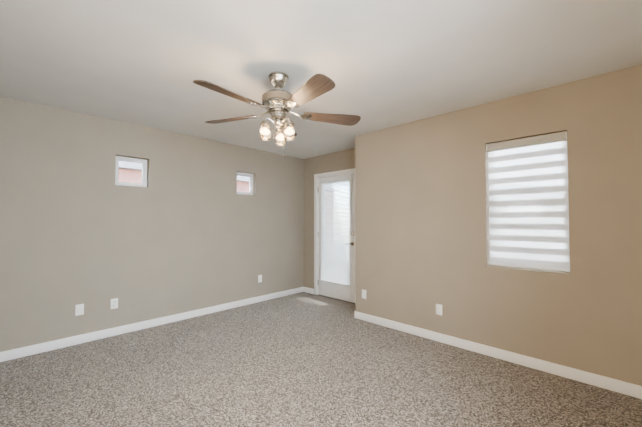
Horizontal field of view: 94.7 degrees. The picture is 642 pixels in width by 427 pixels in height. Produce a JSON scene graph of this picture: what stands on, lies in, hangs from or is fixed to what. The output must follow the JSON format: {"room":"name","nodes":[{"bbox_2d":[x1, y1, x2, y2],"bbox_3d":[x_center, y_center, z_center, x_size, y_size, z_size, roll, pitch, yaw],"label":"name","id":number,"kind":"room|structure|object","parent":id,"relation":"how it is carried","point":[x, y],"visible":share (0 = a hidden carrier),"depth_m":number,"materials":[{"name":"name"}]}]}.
{"room":"empty bedroom","nodes":[
{"label":"empty bedroom","id":0,"kind":"room"},
{"bbox_2d":[0,96,303,351],"bbox_3d":[-1.885,0.171,3.969,0.200,2.440,4.700,-1,-2,44],"label":"wall","id":1,"kind":"structure","parent":0,"point":[187,228],"depth_m":3.43,"materials":[{"name":"beige paint"}]},
{"bbox_2d":[75,304,83,315],"bbox_3d":[-2.541,1.014,3.115,0.007,0.114,0.070,-1,-2,44],"label":"electrical outlet plate","id":2,"kind":"object","parent":1,"relation":"attached to","point":[79,309],"visible":1,"depth_m":3.11,"materials":[{"name":"white plastic"}]},
{"bbox_2d":[111,298,117,308],"bbox_3d":[-2.328,1.016,3.335,0.009,0.114,0.070,-1,-2,44],"label":"electrical outlet","id":3,"kind":"object","parent":1,"relation":"attached to","point":[114,303],"visible":1,"depth_m":3.33,"materials":[{"name":"white plastic"}]},
{"bbox_2d":[115,156,146,186],"bbox_3d":[-2.295,-0.495,3.566,0.062,0.346,0.341,-1,-2,44],"label":"window","id":4,"kind":"structure","parent":1,"relation":"in","point":[130,171],"depth_m":3.56,"materials":[{"name":"white glass"}]},
{"bbox_2d":[0,287,302,361],"bbox_3d":[-1.808,1.343,3.864,0.014,0.092,4.300,-1,-2,44],"label":"baseboard","id":5,"kind":"structure","parent":1,"relation":"attached to","point":[12,354],"depth_m":3.41,"materials":[{"name":"white wood"}]},
{"bbox_2d":[237,172,252,194],"bbox_3d":[-1.230,-0.466,4.673,0.062,0.346,0.341,-1,-2,44],"label":"window","id":6,"kind":"structure","parent":1,"relation":"in","point":[245,183],"depth_m":4.69,"materials":[{"name":"white glass"}]},
{"bbox_2d":[0,292,641,426],"bbox_3d":[-0.170,1.422,2.285,4.960,0.150,4.700,-1,-2,44],"label":"floor","id":7,"kind":"structure","parent":0,"point":[302,359],"depth_m":2.36,"materials":[{"name":"carpet"}]},
{"bbox_2d":[0,0,641,158],"bbox_3d":[-0.170,-1.167,2.354,4.960,0.150,4.700,-1,-2,44],"label":"ceiling","id":8,"kind":"structure","parent":0,"point":[382,64],"depth_m":2.06,"materials":[{"name":"white paint"}]},
{"bbox_2d":[193,71,360,158],"bbox_3d":[-0.352,-0.766,2.305,1.320,0.654,1.299,-1,-2,44],"label":"fan","id":9,"kind":"object","parent":8,"relation":"hanging from","point":[278,104],"visible":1,"depth_m":2.26,"materials":[{"name":"brown wood"}]},
{"bbox_2d":[303,148,354,288],"bbox_3d":[0.392,0.195,4.900,1.790,2.440,0.200,-1,-2,44],"label":"wall","id":10,"kind":"structure","parent":0,"point":[336,161],"depth_m":5.30,"materials":[{"name":"beige paint"}]},
{"bbox_2d":[303,287,313,293],"bbox_3d":[-0.223,1.381,5.312,0.261,0.092,0.014,-1,-2,44],"label":"baseboard","id":11,"kind":"structure","parent":10,"relation":"attached to","point":[308,290],"depth_m":5.30,"materials":[{"name":"white wood"}]},
{"bbox_2d":[314,168,355,303],"bbox_3d":[0.290,0.358,4.960,0.971,2.118,0.248,-1,-2,44],"label":"patio door","id":12,"kind":"structure","parent":10,"relation":"in","point":[334,242],"depth_m":4.89,"materials":[{"name":"white glass"}]},
{"bbox_2d":[355,65,641,385],"bbox_3d":[1.681,0.144,2.953,3.170,2.440,0.220,-1,-2,44],"label":"wall","id":13,"kind":"structure","parent":0,"point":[422,217],"depth_m":2.74,"materials":[{"name":"beige paint"}]},
{"bbox_2d":[362,289,365,298],"bbox_3d":[0.559,1.050,3.849,0.070,0.114,0.009,-1,-2,44],"label":"electrical outlet","id":14,"kind":"object","parent":13,"relation":"attached to","point":[364,294],"visible":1,"depth_m":3.84,"materials":[{"name":"white plastic"}]},
{"bbox_2d":[436,304,441,314],"bbox_3d":[1.265,1.030,3.172,0.070,0.114,0.007,-1,-2,44],"label":"electrical outlet plate","id":15,"kind":"object","parent":13,"relation":"attached to","point":[438,309],"visible":1,"depth_m":3.17,"materials":[{"name":"white plastic"}]},
{"bbox_2d":[355,311,641,398],"bbox_3d":[1.528,1.317,2.907,2.970,0.092,0.014,-1,-2,44],"label":"baseboard","id":16,"kind":"structure","parent":13,"relation":"attached to","point":[619,386],"depth_m":2.65,"materials":[{"name":"white wood"}]},
{"bbox_2d":[486,131,569,271],"bbox_3d":[1.901,-0.092,2.742,0.614,1.196,0.177,-1,-2,44],"label":"zebra blind","id":17,"kind":"object","parent":13,"relation":"attached to","point":[528,206],"visible":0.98,"depth_m":2.68,"materials":[{"name":"white fabric"}]}
]}

